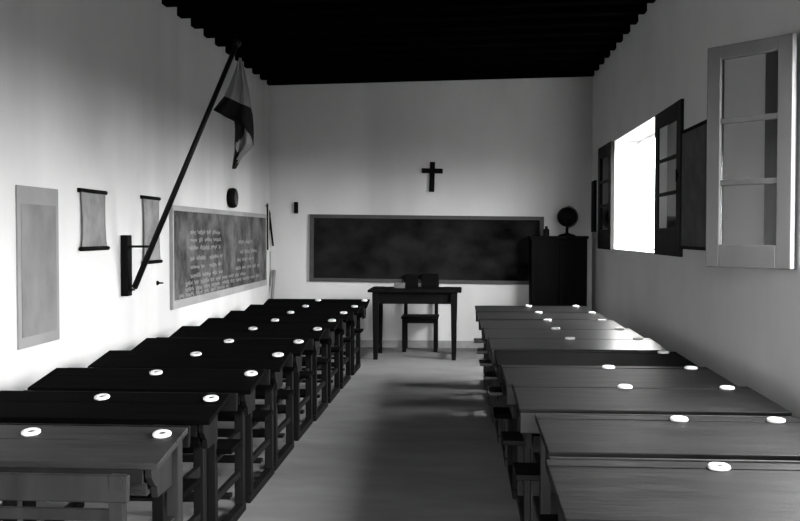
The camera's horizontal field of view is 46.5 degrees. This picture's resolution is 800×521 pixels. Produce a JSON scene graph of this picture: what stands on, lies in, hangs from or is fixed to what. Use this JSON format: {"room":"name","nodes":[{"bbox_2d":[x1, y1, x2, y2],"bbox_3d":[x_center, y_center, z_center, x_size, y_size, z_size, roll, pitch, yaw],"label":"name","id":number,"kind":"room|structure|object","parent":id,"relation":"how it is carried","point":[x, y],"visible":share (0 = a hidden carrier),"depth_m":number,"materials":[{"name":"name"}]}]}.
{"room":"classroom","nodes":[
{"label":"classroom","id":0,"kind":"room"},
{"bbox_2d":[0,0,269,503],"bbox_3d":[-2.170,-0.545,5.095,0.200,3.620,13.100,0,2,4],"label":"wall","id":1,"kind":"structure","parent":0,"point":[114,97],"depth_m":6.37,"materials":[{"name":"paint"}]},
{"bbox_2d":[15,185,59,349],"bbox_3d":[-2.051,0.031,5.282,0.012,0.894,0.513,0,2,4],"label":"poster","id":2,"kind":"object","parent":1,"relation":"attached to","point":[37,227],"visible":1,"depth_m":5.25,"materials":[{"name":"paper"}]},
{"bbox_2d":[77,188,109,250],"bbox_3d":[-1.992,-0.263,6.048,0.040,0.398,0.450,0,2,4],"label":"map","id":3,"kind":"object","parent":1,"relation":"attached to","point":[93,201],"visible":1,"depth_m":6.03,"materials":[{"name":"grey paper"}]},
{"bbox_2d":[120,235,149,295],"bbox_3d":[-1.867,0.036,6.591,0.203,0.433,0.090,0,2,4],"label":"bracket","id":4,"kind":"object","parent":1,"relation":"attached to","point":[126,240],"visible":1,"depth_m":6.55,"materials":[{"name":"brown wood"}]},
{"bbox_2d":[140,195,162,263],"bbox_3d":[-1.916,-0.235,7.169,0.040,0.520,0.417,0,2,4],"label":"map","id":5,"kind":"object","parent":1,"relation":"attached to","point":[150,203],"visible":0.75,"depth_m":7.15,"materials":[{"name":"grey paper"}]},
{"bbox_2d":[132,39,240,288],"bbox_3d":[-1.506,-0.672,6.547,0.796,1.753,0.060,0,2,4],"label":"flagpole","id":6,"kind":"object","parent":1,"relation":"attached to","point":[236,43],"visible":1,"depth_m":6.54,"materials":[{"name":"black wood"}]},
{"bbox_2d":[214,58,253,168],"bbox_3d":[-1.170,-1.029,6.511,0.295,0.774,0.128,0,2,4],"label":"flag","id":7,"kind":"object","parent":6,"relation":"hanging from","point":[235,105],"visible":1,"depth_m":6.51,"materials":[{"name":"fabric"}]},
{"bbox_2d":[169,205,266,309],"bbox_3d":[-1.758,-0.078,9.486,0.029,0.862,3.671,0,2,4],"label":"blackboard","id":8,"kind":"object","parent":1,"relation":"attached to","point":[215,253],"visible":1,"depth_m":8.93,"materials":[{"name":"grey stone"}]},
{"bbox_2d":[227,188,237,207],"bbox_3d":[-1.722,-0.644,9.585,0.085,0.210,0.210,0,2,4],"label":"wall clock","id":9,"kind":"object","parent":1,"relation":"attached to","point":[232,194],"visible":1,"depth_m":9.51,"materials":[{"name":"black metal"}]},
{"bbox_2d":[266,203,267,249],"bbox_3d":[-1.624,-0.412,11.345,0.045,0.567,0.021,0,2,4],"label":"pointer","id":10,"kind":"object","parent":1,"relation":"hanging from","point":[266,203],"visible":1,"depth_m":11.33,"materials":[{"name":"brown wood"}]},
{"bbox_2d":[0,347,556,520],"bbox_3d":[-0.010,1.318,5.002,4.530,0.100,13.500,0,2,4],"label":"floor","id":11,"kind":"structure","parent":0,"point":[411,435],"depth_m":5.92,"materials":[{"name":"grey wood"}]},
{"bbox_2d":[0,425,187,520],"bbox_3d":[-1.323,0.963,3.066,1.090,0.720,0.610,0,2,4],"label":"school desk","id":12,"kind":"object","parent":11,"relation":"on","point":[101,464],"visible":1,"depth_m":3.05,"materials":[{"name":"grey wood"}]},
{"bbox_2d":[21,427,40,436],"bbox_3d":[-1.301,0.604,3.278,0.066,0.021,0.065,0,2,10],"label":"inkwell","id":13,"kind":"object","parent":12,"relation":"on","point":[32,431],"visible":1,"depth_m":3.27,"materials":[{"name":"white ceramic"}]},
{"bbox_2d":[130,474,150,495],"bbox_3d":[-1.312,0.751,3.207,0.970,0.045,0.214,0,2,4],"label":"shelf","id":14,"kind":"object","parent":12,"relation":"attached to","point":[144,489],"depth_m":3.07,"materials":[{"name":"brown wood"}]},
{"bbox_2d":[152,429,171,438],"bbox_3d":[-0.831,0.605,3.246,0.066,0.021,0.065,0,2,10],"label":"inkwell","id":15,"kind":"object","parent":12,"relation":"on","point":[162,433],"visible":1,"depth_m":3.23,"materials":[{"name":"white ceramic"}]},
{"bbox_2d":[0,391,229,520],"bbox_3d":[-1.301,0.943,3.769,1.090,0.720,0.610,0,2,4],"label":"school desk","id":16,"kind":"object","parent":11,"relation":"on","point":[125,409],"visible":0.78,"depth_m":3.85,"materials":[{"name":"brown wood"}]},
{"bbox_2d":[94,393,109,400],"bbox_3d":[-1.276,0.584,3.981,0.066,0.021,0.065,0,2,10],"label":"inkwell","id":17,"kind":"object","parent":16,"relation":"on","point":[103,396],"visible":1,"depth_m":3.97,"materials":[{"name":"white ceramic"}]},
{"bbox_2d":[190,433,201,446],"bbox_3d":[-1.291,0.731,3.910,0.970,0.045,0.214,0,2,4],"label":"shelf","id":18,"kind":"object","parent":16,"relation":"attached to","point":[194,441],"depth_m":3.77,"materials":[{"name":"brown wood"}]},
{"bbox_2d":[203,395,218,401],"bbox_3d":[-0.802,0.585,3.949,0.066,0.021,0.065,0,2,10],"label":"inkwell","id":19,"kind":"object","parent":16,"relation":"on","point":[209,398],"visible":1,"depth_m":3.93,"materials":[{"name":"white ceramic"}]},
{"bbox_2d":[2,368,264,520],"bbox_3d":[-1.251,0.923,4.473,1.090,0.720,0.610,0,2,4],"label":"school desk","id":20,"kind":"object","parent":11,"relation":"on","point":[240,387],"visible":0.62,"depth_m":4.53,"materials":[{"name":"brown wood"}]},
{"bbox_2d":[149,370,162,374],"bbox_3d":[-1.229,0.564,4.685,0.066,0.021,0.065,0,2,10],"label":"inkwell","id":21,"kind":"object","parent":20,"relation":"on","point":[153,372],"visible":1,"depth_m":4.67,"materials":[{"name":"white ceramic"}]},
{"bbox_2d":[219,403,242,413],"bbox_3d":[-1.241,0.711,4.614,0.970,0.045,0.214,0,2,4],"label":"shelf","id":22,"kind":"object","parent":20,"relation":"attached to","point":[240,407],"depth_m":4.48,"materials":[{"name":"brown wood"}]},
{"bbox_2d":[244,371,257,375],"bbox_3d":[-0.745,0.564,4.652,0.066,0.021,0.065,0,2,10],"label":"inkwell","id":23,"kind":"object","parent":20,"relation":"on","point":[247,373],"visible":1,"depth_m":4.63,"materials":[{"name":"white ceramic"}]},
{"bbox_2d":[87,350,290,502],"bbox_3d":[-1.204,0.903,5.196,1.090,0.720,0.610,0,2,4],"label":"school desk","id":24,"kind":"object","parent":11,"relation":"on","point":[272,380],"visible":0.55,"depth_m":5.25,"materials":[{"name":"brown wood"}]},
{"bbox_2d":[190,352,201,355],"bbox_3d":[-1.186,0.543,5.407,0.066,0.021,0.065,0,2,10],"label":"inkwell","id":25,"kind":"object","parent":24,"relation":"on","point":[192,353],"visible":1,"depth_m":5.39,"materials":[{"name":"white ceramic"}]},
{"bbox_2d":[255,380,272,388],"bbox_3d":[-1.194,0.691,5.337,0.970,0.045,0.214,0,2,4],"label":"shelf","id":26,"kind":"object","parent":24,"relation":"attached to","point":[270,386],"depth_m":5.20,"materials":[{"name":"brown wood"}]},
{"bbox_2d":[272,352,283,356],"bbox_3d":[-0.705,0.544,5.375,0.066,0.021,0.065,0,2,10],"label":"inkwell","id":27,"kind":"object","parent":24,"relation":"on","point":[277,354],"visible":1,"depth_m":5.36,"materials":[{"name":"white ceramic"}]},
{"bbox_2d":[132,338,308,470],"bbox_3d":[-1.162,0.884,5.855,1.090,0.720,0.610,0,2,4],"label":"school desk","id":28,"kind":"object","parent":11,"relation":"on","point":[293,365],"visible":0.47,"depth_m":5.94,"materials":[{"name":"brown wood"}]},
{"bbox_2d":[224,339,233,342],"bbox_3d":[-1.115,0.524,6.065,0.066,0.021,0.065,0,2,10],"label":"inkwell","id":29,"kind":"object","parent":28,"relation":"on","point":[225,340],"visible":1,"depth_m":6.05,"materials":[{"name":"white ceramic"}]},
{"bbox_2d":[283,366,293,370],"bbox_3d":[-1.153,0.672,5.996,0.970,0.045,0.214,0,2,4],"label":"shelf","id":30,"kind":"object","parent":28,"relation":"attached to","point":[284,368],"depth_m":5.86,"materials":[{"name":"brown wood"}]},
{"bbox_2d":[294,339,303,343],"bbox_3d":[-0.658,0.525,6.034,0.066,0.021,0.065,0,2,10],"label":"inkwell","id":31,"kind":"object","parent":28,"relation":"on","point":[297,341],"visible":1,"depth_m":6.01,"materials":[{"name":"white ceramic"}]},
{"bbox_2d":[156,326,325,440],"bbox_3d":[-1.115,0.861,6.659,1.090,0.720,0.610,0,2,4],"label":"school desk","id":32,"kind":"object","parent":11,"relation":"on","point":[229,332],"visible":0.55,"depth_m":6.73,"materials":[{"name":"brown wood"}]},
{"bbox_2d":[302,350,312,354],"bbox_3d":[-1.105,0.649,6.800,0.970,0.045,0.214,0,2,4],"label":"shelf","id":33,"kind":"object","parent":32,"relation":"attached to","point":[306,352],"depth_m":6.66,"materials":[{"name":"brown wood"}]},
{"bbox_2d":[200,318,339,420],"bbox_3d":[-1.054,0.842,7.323,1.090,0.720,0.610,0,2,4],"label":"school desk","id":34,"kind":"object","parent":11,"relation":"on","point":[328,336],"visible":0.44,"depth_m":7.43,"materials":[{"name":"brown wood"}]},
{"bbox_2d":[320,339,328,343],"bbox_3d":[-1.044,0.630,7.464,0.970,0.045,0.214,0,2,4],"label":"shelf","id":35,"kind":"object","parent":34,"relation":"attached to","point":[322,341],"depth_m":7.33,"materials":[{"name":"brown wood"}]},
{"bbox_2d":[271,270,275,298],"bbox_3d":[-1.592,0.596,11.531,0.040,0.956,0.231,0,2,13],"label":"stick","id":36,"kind":"object","parent":11,"relation":"on","point":[274,271],"visible":0.34,"depth_m":11.57,"materials":[{"name":"grey wood"}]},
{"bbox_2d":[224,311,350,402],"bbox_3d":[-1.003,0.821,8.065,1.090,0.720,0.610,0,2,4],"label":"school desk","id":37,"kind":"object","parent":11,"relation":"on","point":[341,328],"visible":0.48,"depth_m":8.19,"materials":[{"name":"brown wood"}]},
{"bbox_2d":[334,329,340,333],"bbox_3d":[-0.993,0.609,8.206,0.970,0.045,0.214,0,2,4],"label":"shelf","id":38,"kind":"object","parent":37,"relation":"attached to","point":[337,331],"depth_m":8.07,"materials":[{"name":"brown wood"}]},
{"bbox_2d":[244,304,360,388],"bbox_3d":[-0.945,0.800,8.791,1.090,0.720,0.610,0,2,4],"label":"school desk","id":39,"kind":"object","parent":11,"relation":"on","point":[352,320],"visible":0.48,"depth_m":8.91,"materials":[{"name":"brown wood"}]},
{"bbox_2d":[264,299,369,374],"bbox_3d":[-0.882,0.777,9.596,1.090,0.720,0.610,0,2,4],"label":"school desk","id":40,"kind":"object","parent":11,"relation":"on","point":[356,331],"visible":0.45,"depth_m":9.70,"materials":[{"name":"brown wood"}]},
{"bbox_2d":[368,287,461,359],"bbox_3d":[0.182,0.712,10.690,1.047,0.787,0.660,0,2,4],"label":"table","id":41,"kind":"object","parent":11,"relation":"on","point":[407,295],"visible":1,"depth_m":10.40,"materials":[{"name":"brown wood"}]},
{"bbox_2d":[374,287,392,288],"bbox_3d":[-0.185,0.311,10.558,0.200,0.021,0.170,0,2,4],"label":"book","id":42,"kind":"object","parent":41,"relation":"on","point":[374,287],"visible":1,"depth_m":10.47,"materials":[{"name":"black paper"}]},
{"bbox_2d":[394,282,404,287],"bbox_3d":[-0.006,0.286,10.721,0.120,0.061,0.100,0,2,4],"label":"box","id":43,"kind":"object","parent":41,"relation":"on","point":[396,284],"visible":1,"depth_m":10.67,"materials":[{"name":"paper"}]},
{"bbox_2d":[401,274,438,351],"bbox_3d":[0.248,0.628,11.277,0.446,0.922,0.425,0,2,4],"label":"chair","id":44,"kind":"object","parent":11,"relation":"on","point":[410,280],"visible":0.86,"depth_m":11.38,"materials":[{"name":"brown wood"}]},
{"bbox_2d":[474,306,593,389],"bbox_3d":[1.233,0.804,8.648,1.092,0.720,0.617,0,2,4],"label":"school desk","id":45,"kind":"object","parent":11,"relation":"on","point":[477,308],"visible":0.17,"depth_m":8.57,"materials":[{"name":"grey wood"}]},
{"bbox_2d":[476,312,608,404],"bbox_3d":[1.197,0.825,7.915,1.092,0.720,0.617,0,2,4],"label":"school desk","id":46,"kind":"object","parent":11,"relation":"on","point":[481,315],"visible":0.26,"depth_m":7.85,"materials":[{"name":"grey wood"}]},
{"bbox_2d":[479,319,623,422],"bbox_3d":[1.157,0.846,7.187,1.092,0.720,0.616,0,2,4],"label":"school desk","id":47,"kind":"object","parent":11,"relation":"on","point":[485,323],"visible":0.23,"depth_m":7.15,"materials":[{"name":"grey wood"}]},
{"bbox_2d":[528,236,588,305],"bbox_3d":[1.893,0.399,11.176,0.687,1.386,0.405,0,2,4],"label":"cabinet","id":48,"kind":"object","parent":11,"relation":"on","point":[557,264],"visible":0.7,"depth_m":10.98,"materials":[{"name":"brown wood"}]},
{"bbox_2d":[543,226,548,235],"bbox_3d":[1.751,-0.352,11.132,0.072,0.115,0.072,0,2,4],"label":"bottle","id":49,"kind":"object","parent":48,"relation":"on","point":[546,230],"visible":1,"depth_m":11.11,"materials":[{"name":"black glass"}]},
{"bbox_2d":[557,206,577,235],"bbox_3d":[2.004,-0.475,11.161,0.236,0.360,0.236,1,2,35],"label":"globe","id":50,"kind":"object","parent":48,"relation":"on","point":[567,216],"visible":1,"depth_m":11.09,"materials":[{"name":"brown wood"}]},
{"bbox_2d":[483,328,642,442],"bbox_3d":[1.130,0.864,6.536,1.092,0.720,0.617,0,2,4],"label":"school desk","id":51,"kind":"object","parent":11,"relation":"on","point":[489,332],"visible":0.3,"depth_m":6.50,"materials":[{"name":"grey wood"}]},
{"bbox_2d":[488,337,668,465],"bbox_3d":[1.106,0.882,5.907,1.092,0.720,0.617,0,2,4],"label":"school desk","id":52,"kind":"object","parent":11,"relation":"on","point":[496,343],"visible":0.24,"depth_m":5.85,"materials":[{"name":"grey wood"}]},
{"bbox_2d":[493,350,698,498],"bbox_3d":[1.068,0.902,5.205,1.092,0.720,0.617,0,2,4],"label":"school desk","id":53,"kind":"object","parent":11,"relation":"on","point":[502,357],"visible":0.33,"depth_m":5.16,"materials":[{"name":"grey wood"}]},
{"bbox_2d":[658,350,668,353],"bbox_3d":[1.529,0.531,5.397,0.066,0.012,0.066,0,3,4],"label":"inkwell","id":54,"kind":"object","parent":53,"relation":"on","point":[660,351],"visible":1,"depth_m":5.38,"materials":[{"name":"white ceramic"}]},
{"bbox_2d":[501,365,736,520],"bbox_3d":[1.043,0.920,4.574,1.092,0.720,0.617,0,2,4],"label":"school desk","id":55,"kind":"object","parent":11,"relation":"on","point":[512,374],"visible":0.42,"depth_m":4.51,"materials":[{"name":"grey wood"}]},
{"bbox_2d":[602,365,614,368],"bbox_3d":[1.075,0.549,4.795,0.066,0.012,0.066,0,3,4],"label":"inkwell","id":56,"kind":"object","parent":55,"relation":"on","point":[603,366],"visible":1,"depth_m":4.77,"materials":[{"name":"white ceramic"}]},
{"bbox_2d":[684,366,697,369],"bbox_3d":[1.492,0.549,4.767,0.066,0.012,0.066,0,3,4],"label":"inkwell","id":57,"kind":"object","parent":55,"relation":"on","point":[685,367],"visible":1,"depth_m":4.74,"materials":[{"name":"white ceramic"}]},
{"bbox_2d":[512,384,794,520],"bbox_3d":[1.026,0.938,3.955,1.092,0.720,0.616,0,2,4],"label":"school desk","id":58,"kind":"object","parent":11,"relation":"on","point":[531,399],"visible":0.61,"depth_m":3.84,"materials":[{"name":"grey wood"}]},
{"bbox_2d":[532,434,539,446],"bbox_3d":[1.027,0.730,3.975,0.946,0.045,0.464,0,2,4],"label":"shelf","id":59,"kind":"object","parent":58,"relation":"attached to","point":[535,437],"depth_m":3.77,"materials":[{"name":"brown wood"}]},
{"bbox_2d":[618,384,632,388],"bbox_3d":[1.011,0.566,4.180,0.066,0.012,0.066,0,3,4],"label":"inkwell","id":60,"kind":"object","parent":58,"relation":"on","point":[621,386],"visible":1,"depth_m":4.16,"materials":[{"name":"white ceramic"}]},
{"bbox_2d":[719,385,734,389],"bbox_3d":[1.459,0.567,4.149,0.066,0.012,0.066,0,3,4],"label":"inkwell","id":61,"kind":"object","parent":58,"relation":"on","point":[723,387],"visible":1,"depth_m":4.13,"materials":[{"name":"white ceramic"}]},
{"bbox_2d":[535,414,799,520],"bbox_3d":[1.025,0.959,3.227,1.092,0.720,0.617,0,2,4],"label":"school desk","id":62,"kind":"object","parent":11,"relation":"on","point":[564,437],"visible":0.47,"depth_m":3.17,"materials":[{"name":"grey wood"}]},
{"bbox_2d":[670,416,687,421],"bbox_3d":[1.035,0.587,3.449,0.066,0.012,0.066,0,3,4],"label":"inkwell","id":63,"kind":"object","parent":62,"relation":"on","point":[672,418],"visible":1,"depth_m":3.43,"materials":[{"name":"white ceramic"}]},
{"bbox_2d":[767,417,785,422],"bbox_3d":[1.385,0.588,3.425,0.066,0.012,0.066,0,3,4],"label":"inkwell","id":64,"kind":"object","parent":62,"relation":"on","point":[769,419],"visible":1,"depth_m":3.41,"materials":[{"name":"white ceramic"}]},
{"bbox_2d":[545,459,799,520],"bbox_3d":[0.953,0.979,2.517,1.092,0.720,0.616,0,2,4],"label":"school desk","id":65,"kind":"object","parent":11,"relation":"on","point":[584,490],"visible":0.98,"depth_m":2.51,"materials":[{"name":"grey wood"}]},
{"bbox_2d":[707,462,730,470],"bbox_3d":[0.940,0.607,2.741,0.066,0.012,0.066,0,3,4],"label":"inkwell","id":66,"kind":"object","parent":65,"relation":"on","point":[716,466],"visible":1,"depth_m":2.72,"materials":[{"name":"white ceramic"}]},
{"bbox_2d":[269,77,592,340],"bbox_3d":[0.440,-0.730,11.581,4.530,3.620,0.200,0,2,4],"label":"wall","id":67,"kind":"structure","parent":0,"point":[502,147],"depth_m":11.48,"materials":[{"name":"paint"}]},
{"bbox_2d":[270,251,270,285],"bbox_3d":[-1.635,0.101,11.632,0.032,0.438,0.014,0,2,4],"label":"ruler","id":68,"kind":"object","parent":67,"relation":"hanging from","point":[270,251],"visible":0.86,"depth_m":11.63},
{"bbox_2d":[269,210,273,245],"bbox_3d":[-1.613,-0.385,11.599,0.083,0.490,0.044,0,2,4],"label":"compass","id":69,"kind":"object","parent":67,"relation":"hanging from","point":[270,224],"visible":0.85,"depth_m":11.59,"materials":[{"name":"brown wood"}]},
{"bbox_2d":[294,202,297,212],"bbox_3d":[-1.294,-0.657,11.585,0.052,0.143,0.029,0,2,4],"label":"wall fixture","id":70,"kind":"object","parent":67,"relation":"attached to","point":[295,203],"visible":1,"depth_m":11.57,"materials":[{"name":"black metal"}]},
{"bbox_2d":[320,340,483,347],"bbox_3d":[0.358,1.037,11.530,3.980,0.090,0.012,0,2,4],"label":"baseboard","id":71,"kind":"structure","parent":67,"relation":"attached to","point":[363,343],"depth_m":11.53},
{"bbox_2d":[309,214,543,284],"bbox_3d":[0.317,-0.138,11.490,2.890,0.837,0.029,1,2,4],"label":"blackboard","id":72,"kind":"object","parent":67,"relation":"attached to","point":[343,248],"visible":0.84,"depth_m":11.49,"materials":[{"name":"stone"}]},
{"bbox_2d":[422,162,442,191],"bbox_3d":[0.395,-1.030,11.454,0.259,0.369,0.042,2,2,4],"label":"cross","id":73,"kind":"object","parent":67,"relation":"attached to","point":[432,170],"visible":1,"depth_m":11.44,"materials":[{"name":"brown wood"}]},
{"bbox_2d":[591,0,799,417],"bbox_3d":[2.076,-0.537,4.807,0.350,3.620,13.100,0,2,4],"label":"wall","id":74,"kind":"structure","parent":0,"point":[742,325],"depth_m":6.09,"materials":[{"name":"paint"}]},
{"bbox_2d":[591,180,596,231],"bbox_3d":[2.309,-0.644,11.070,0.029,0.608,0.260,0,2,4],"label":"notice board","id":75,"kind":"object","parent":74,"relation":"attached to","point":[593,183],"visible":1,"depth_m":10.95,"materials":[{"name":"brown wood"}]},
{"bbox_2d":[597,99,683,256],"bbox_3d":[2.283,-0.645,8.584,0.347,1.130,3.915,0,2,4],"label":"window","id":76,"kind":"structure","parent":74,"relation":"in","point":[667,241],"depth_m":7.46,"materials":[{"name":"black wood"}]},
{"bbox_2d":[680,119,706,250],"bbox_3d":[1.988,-0.491,6.266,0.019,0.839,0.911,0,2,4],"label":"map","id":77,"kind":"object","parent":74,"relation":"attached to","point":[694,138],"visible":0.59,"depth_m":6.28,"materials":[{"name":"paper"}]},
{"bbox_2d":[706,33,796,268],"bbox_3d":[1.789,-0.501,3.549,0.651,1.130,2.248,0,2,4],"label":"window","id":78,"kind":"structure","parent":74,"relation":"in","point":[780,255],"depth_m":4.46,"materials":[{"name":"paint"}]},
{"bbox_2d":[764,39,797,268],"bbox_3d":[1.856,-0.505,4.553,0.038,1.080,0.360,0,2,4],"label":"shutter","id":79,"kind":"object","parent":78,"relation":"attached to","point":[771,72],"visible":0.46,"depth_m":4.61,"materials":[{"name":"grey wood"}]},
{"bbox_3d":[-0.084,-2.211,4.906,3.980,0.156,13.100,0,2,4],"label":"ceiling","id":80,"kind":"structure","parent":0,"visible":0},
{"bbox_2d":[162,0,366,6],"bbox_3d":[0.082,-2.161,7.363,3.980,0.216,0.120,0,2,4],"label":"ceiling beam","id":81,"kind":"structure","parent":80,"relation":"attached to","point":[167,3],"depth_m":7.44,"materials":[{"name":"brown wood"}]},
{"bbox_2d":[177,0,655,18],"bbox_3d":[0.109,-2.172,7.762,3.980,0.216,0.120,0,2,4],"label":"ceiling beam","id":82,"kind":"structure","parent":80,"relation":"attached to","point":[369,5],"depth_m":7.74,"materials":[{"name":"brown wood"}]},
{"bbox_2d":[191,3,646,28],"bbox_3d":[0.136,-2.184,8.161,3.980,0.216,0.120,0,2,4],"label":"ceiling beam","id":83,"kind":"structure","parent":80,"relation":"attached to","point":[611,9],"depth_m":8.12,"materials":[{"name":"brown wood"}]},
{"bbox_2d":[203,15,637,37],"bbox_3d":[0.163,-2.195,8.560,3.980,0.216,0.120,0,2,4],"label":"ceiling beam","id":84,"kind":"structure","parent":80,"relation":"attached to","point":[611,20],"depth_m":8.52,"materials":[{"name":"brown wood"}]},
{"bbox_2d":[215,25,629,46],"bbox_3d":[0.190,-2.207,8.959,3.980,0.216,0.120,0,2,4],"label":"ceiling beam","id":85,"kind":"structure","parent":80,"relation":"attached to","point":[614,29],"depth_m":8.91,"materials":[{"name":"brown wood"}]},
{"bbox_2d":[225,34,622,54],"bbox_3d":[0.217,-2.218,9.357,3.980,0.216,0.120,0,2,4],"label":"ceiling beam","id":86,"kind":"structure","parent":80,"relation":"attached to","point":[618,38],"depth_m":9.31,"materials":[{"name":"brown wood"}]},
{"bbox_2d":[235,43,615,61],"bbox_3d":[0.244,-2.229,9.756,3.980,0.216,0.120,0,2,4],"label":"ceiling beam","id":87,"kind":"structure","parent":80,"relation":"attached to","point":[597,46],"depth_m":9.71,"materials":[{"name":"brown wood"}]},
{"bbox_2d":[244,51,609,67],"bbox_3d":[0.271,-2.241,10.155,3.980,0.216,0.120,0,2,4],"label":"ceiling beam","id":88,"kind":"structure","parent":80,"relation":"attached to","point":[586,54],"depth_m":10.11,"materials":[{"name":"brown wood"}]},
{"bbox_2d":[252,58,604,74],"bbox_3d":[0.298,-2.252,10.554,3.980,0.216,0.120,0,2,4],"label":"ceiling beam","id":89,"kind":"structure","parent":80,"relation":"attached to","point":[589,61],"depth_m":10.51,"materials":[{"name":"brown wood"}]},
{"bbox_2d":[260,65,598,79],"bbox_3d":[0.325,-2.263,10.953,3.980,0.216,0.120,0,2,4],"label":"ceiling beam","id":90,"kind":"structure","parent":80,"relation":"attached to","point":[571,68],"depth_m":10.91,"materials":[{"name":"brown wood"}]},
{"bbox_2d":[267,71,593,85],"bbox_3d":[0.352,-2.275,11.352,3.980,0.216,0.120,0,2,4],"label":"ceiling beam","id":91,"kind":"structure","parent":80,"relation":"attached to","point":[573,73],"depth_m":11.31,"materials":[{"name":"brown wood"}]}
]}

